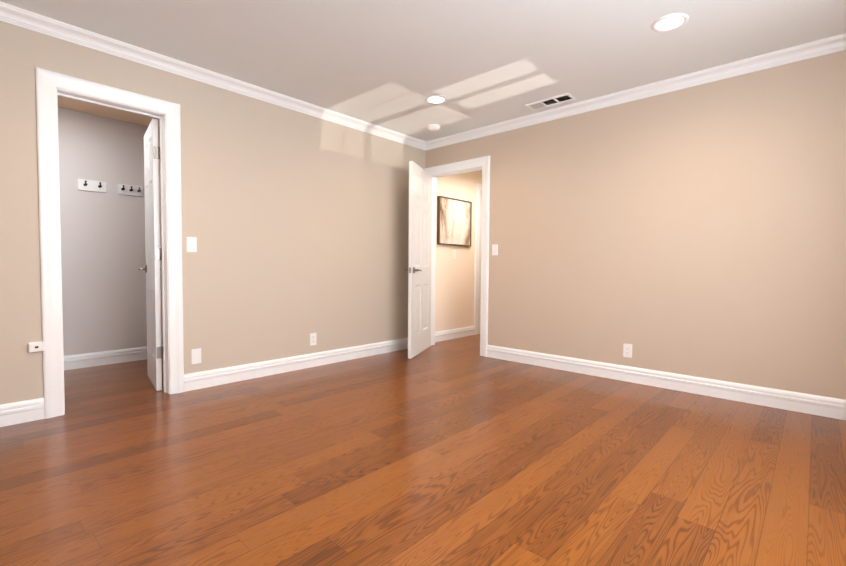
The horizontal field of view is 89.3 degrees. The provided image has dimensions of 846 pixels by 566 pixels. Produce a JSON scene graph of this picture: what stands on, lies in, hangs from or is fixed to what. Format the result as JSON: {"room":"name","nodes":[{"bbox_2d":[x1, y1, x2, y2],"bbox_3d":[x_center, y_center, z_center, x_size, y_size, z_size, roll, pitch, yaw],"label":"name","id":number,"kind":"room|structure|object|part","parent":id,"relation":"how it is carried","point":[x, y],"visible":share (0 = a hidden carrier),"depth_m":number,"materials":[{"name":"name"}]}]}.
{"room":"empty bedroom","nodes":[
{"label":"empty bedroom","id":0,"kind":"room"},
{"bbox_2d":[58,107,162,355],"bbox_3d":[-2.150,-0.387,2.988,0.004,2.425,1.990,2,3,43],"label":"wall","id":1,"kind":"structure","parent":0,"point":[103,256],"depth_m":2.92,"materials":[{"name":"white paint"}]},
{"bbox_2d":[77,179,106,192],"bbox_3d":[-3.043,-0.898,3.944,0.056,0.100,0.215,2,3,43],"label":"hook rail","id":2,"kind":"object","parent":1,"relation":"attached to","point":[91,185],"visible":1,"depth_m":3.95,"materials":[{"name":"white wood"}]},
{"bbox_2d":[118,184,142,196],"bbox_3d":[-2.840,-0.905,4.165,0.056,0.100,0.200,2,3,43],"label":"hook rail","id":3,"kind":"object","parent":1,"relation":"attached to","point":[130,190],"visible":1,"depth_m":4.17,"materials":[{"name":"white wood"}]},
{"bbox_2d":[0,21,425,404],"bbox_3d":[-1.478,-0.405,3.627,0.120,2.425,4.540,2,3,43],"label":"wall","id":4,"kind":"structure","parent":0,"point":[295,224],"depth_m":3.55,"materials":[{"name":"beige paint"}]},
{"bbox_2d":[0,398,44,426],"bbox_3d":[-2.606,0.782,2.354,0.017,0.130,0.787,2,3,43],"label":"baseboard","id":5,"kind":"structure","parent":4,"relation":"attached to","point":[14,413],"depth_m":2.57,"materials":[{"name":"white wood"}]},
{"bbox_2d":[28,341,44,352],"bbox_3d":[-2.352,0.389,2.604,0.026,0.058,0.072,2,3,43],"label":"phone jack","id":6,"kind":"object","parent":4,"relation":"attached to","point":[36,347],"visible":0.94,"depth_m":2.59,"materials":[{"name":"white plastic"}]},
{"bbox_2d":[35,67,183,418],"bbox_3d":[-2.114,-0.199,2.944,0.122,2.054,0.631,2,3,43],"label":"door frame","id":7,"kind":"structure","parent":4,"relation":"attached to","point":[163,169],"depth_m":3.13,"materials":[{"name":"white wood"}]},
{"bbox_2d":[139,118,162,390],"bbox_3d":[-2.164,-0.209,3.423,0.149,2.025,0.602,-1,3,-38],"label":"closet door","id":8,"kind":"structure","parent":4,"relation":"in","point":[152,268],"depth_m":3.25,"materials":[{"name":"white wood"}]},
{"bbox_2d":[186,237,196,251],"bbox_3d":[-1.750,-0.290,3.239,0.011,0.115,0.070,2,3,43],"label":"light switch","id":9,"kind":"object","parent":4,"relation":"attached to","point":[191,242],"visible":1,"depth_m":3.24,"materials":[{"name":"white plastic"}]},
{"bbox_2d":[191,348,200,363],"bbox_3d":[-1.742,0.565,3.291,0.007,0.115,0.070,2,3,43],"label":"electrical outlet plate","id":10,"kind":"object","parent":4,"relation":"attached to","point":[195,356],"visible":1,"depth_m":3.29,"materials":[{"name":"white plastic"}]},
{"bbox_2d":[0,2,427,150],"bbox_3d":[-1.397,-1.575,3.518,0.072,0.077,4.300,2,3,43],"label":"crown molding","id":11,"kind":"structure","parent":4,"relation":"attached to","point":[23,18],"depth_m":3.10,"materials":[{"name":"white wood"}]},
{"bbox_2d":[184,338,407,391],"bbox_3d":[-0.894,0.726,4.215,0.017,0.130,2.690,2,3,43],"label":"baseboard","id":12,"kind":"structure","parent":4,"relation":"attached to","point":[203,379],"depth_m":3.83,"materials":[{"name":"white wood"}]},
{"bbox_2d":[310,333,315,345],"bbox_3d":[-1.039,0.534,4.053,0.008,0.115,0.070,2,3,43],"label":"outlet","id":13,"kind":"object","parent":4,"relation":"attached to","point":[312,338],"visible":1,"depth_m":4.05,"materials":[{"name":"white plastic"}]},
{"bbox_2d":[0,334,845,565],"bbox_3d":[0.508,0.880,3.741,6.270,0.120,7.700,2,3,43],"label":"floor","id":14,"kind":"structure","parent":0,"point":[460,451],"depth_m":1.99,"materials":[{"name":"brown wood"}]},
{"bbox_2d":[64,345,162,369],"bbox_3d":[-3.145,0.718,3.938,0.017,0.130,1.750,2,3,43],"label":"baseboard","id":15,"kind":"structure","parent":14,"relation":"on","point":[77,361],"depth_m":4.05,"materials":[{"name":"white wood"}]},
{"bbox_2d":[0,0,845,140],"bbox_3d":[0.529,-1.618,3.647,6.270,0.210,7.700,2,3,43],"label":"ceiling","id":16,"kind":"structure","parent":0,"point":[392,65],"depth_m":2.81,"materials":[{"name":"white paint"}]},
{"bbox_2d":[427,124,439,130],"bbox_3d":[0.110,-1.618,4.462,0.132,0.038,0.132,2,3,43],"label":"smoke detector","id":17,"kind":"object","parent":16,"relation":"attached to","point":[433,127],"visible":1,"depth_m":4.43,"materials":[{"name":"white plastic"}]},
{"bbox_2d":[425,95,446,103],"bbox_3d":[0.116,-1.605,3.752,0.192,0.008,0.192,2,3,43],"label":"recessed light","id":18,"kind":"object","parent":16,"relation":"in","point":[435,99],"visible":1,"depth_m":3.74,"materials":[{"name":"white"}]},
{"bbox_2d":[525,93,575,109],"bbox_3d":[1.123,-1.598,3.781,0.400,0.010,0.155,2,3,43],"label":"ceiling vent","id":19,"kind":"object","parent":16,"relation":"in","point":[555,100],"visible":1,"depth_m":3.77,"materials":[{"name":"white metal"}]},
{"bbox_2d":[652,13,688,31],"bbox_3d":[1.472,-1.549,2.553,0.192,0.008,0.192,2,3,43],"label":"recessed light","id":20,"kind":"object","parent":16,"relation":"in","point":[669,22],"visible":1,"depth_m":2.54,"materials":[{"name":"white"}]},
{"bbox_2d":[435,170,481,331],"bbox_3d":[1.628,-0.388,3.858,4.500,2.425,0.004,2,3,43],"label":"wall","id":21,"kind":"structure","parent":0,"point":[454,300],"depth_m":4.98,"materials":[{"name":"beige paint"}]},
{"bbox_2d":[452,250,455,258],"bbox_3d":[0.418,-0.378,5.683,0.011,0.115,0.070,2,3,43],"label":"light switch","id":22,"kind":"object","parent":21,"relation":"attached to","point":[454,254],"visible":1,"depth_m":5.67,"materials":[{"name":"white plastic"}]},
{"bbox_2d":[437,196,471,246],"bbox_3d":[0.424,-0.801,5.651,0.036,0.613,0.690,2,3,43],"label":"framed art","id":23,"kind":"object","parent":21,"relation":"attached to","point":[454,221],"visible":1,"depth_m":5.62,"materials":[{"name":"brown wood"}]},
{"bbox_2d":[435,326,474,341],"bbox_3d":[0.391,0.680,5.698,0.017,0.130,0.990,2,3,43],"label":"baseboard","id":24,"kind":"structure","parent":21,"relation":"attached to","point":[453,333],"depth_m":5.70,"materials":[{"name":"white wood"}]},
{"bbox_2d":[474,183,481,334],"bbox_3d":[1.060,-0.342,6.376,0.021,2.133,0.958,2,3,43],"label":"door frame","id":25,"kind":"structure","parent":21,"relation":"attached to","point":[478,232],"depth_m":6.06,"materials":[{"name":"white wood"}]},
{"bbox_2d":[425,50,845,399],"bbox_3d":[1.652,-0.384,3.751,4.320,2.425,0.120,2,3,43],"label":"wall","id":26,"kind":"structure","parent":0,"point":[698,231],"depth_m":3.31,"materials":[{"name":"beige paint"}]},
{"bbox_2d":[424,155,489,356],"bbox_3d":[0.379,-0.293,4.925,0.984,2.133,0.162,2,3,43],"label":"door frame","id":27,"kind":"structure","parent":26,"relation":"attached to","point":[484,162],"depth_m":4.61,"materials":[{"name":"white wood"}]},
{"bbox_2d":[405,161,431,358],"bbox_3d":[-0.022,-0.242,4.757,0.149,2.025,0.769,1,2,17],"label":"hall door","id":28,"kind":"structure","parent":27,"relation":"attached to","point":[420,254],"depth_m":4.65,"materials":[{"name":"white wood"}]},
{"bbox_3d":[0.389,-0.253,4.918,0.797,2.054,0.122,2,3,43],"label":"hall door jamb","id":29,"kind":"part","parent":27,"relation":"part of","materials":[{"name":"white wood"}]},
{"bbox_2d":[492,244,497,254],"bbox_3d":[0.753,-0.347,4.490,0.070,0.115,0.011,2,3,43],"label":"light switch","id":30,"kind":"object","parent":26,"relation":"attached to","point":[494,249],"visible":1,"depth_m":4.49,"materials":[{"name":"white plastic"}]},
{"bbox_2d":[623,343,631,357],"bbox_3d":[1.731,0.573,3.620,0.070,0.115,0.008,2,3,43],"label":"outlet","id":31,"kind":"object","parent":26,"relation":"attached to","point":[627,350],"visible":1,"depth_m":3.62,"materials":[{"name":"white plastic"}]},
{"bbox_2d":[428,33,845,149],"bbox_3d":[1.553,-1.557,3.677,4.020,0.077,0.072,2,3,43],"label":"crown molding","id":32,"kind":"structure","parent":26,"relation":"attached to","point":[837,43],"depth_m":3.34,"materials":[{"name":"white wood"}]},
{"bbox_2d":[487,345,845,419],"bbox_3d":[1.881,0.776,3.483,3.246,0.130,0.017,2,3,43],"label":"baseboard","id":33,"kind":"structure","parent":26,"relation":"attached to","point":[824,406],"depth_m":3.32,"materials":[{"name":"white wood"}]}
]}

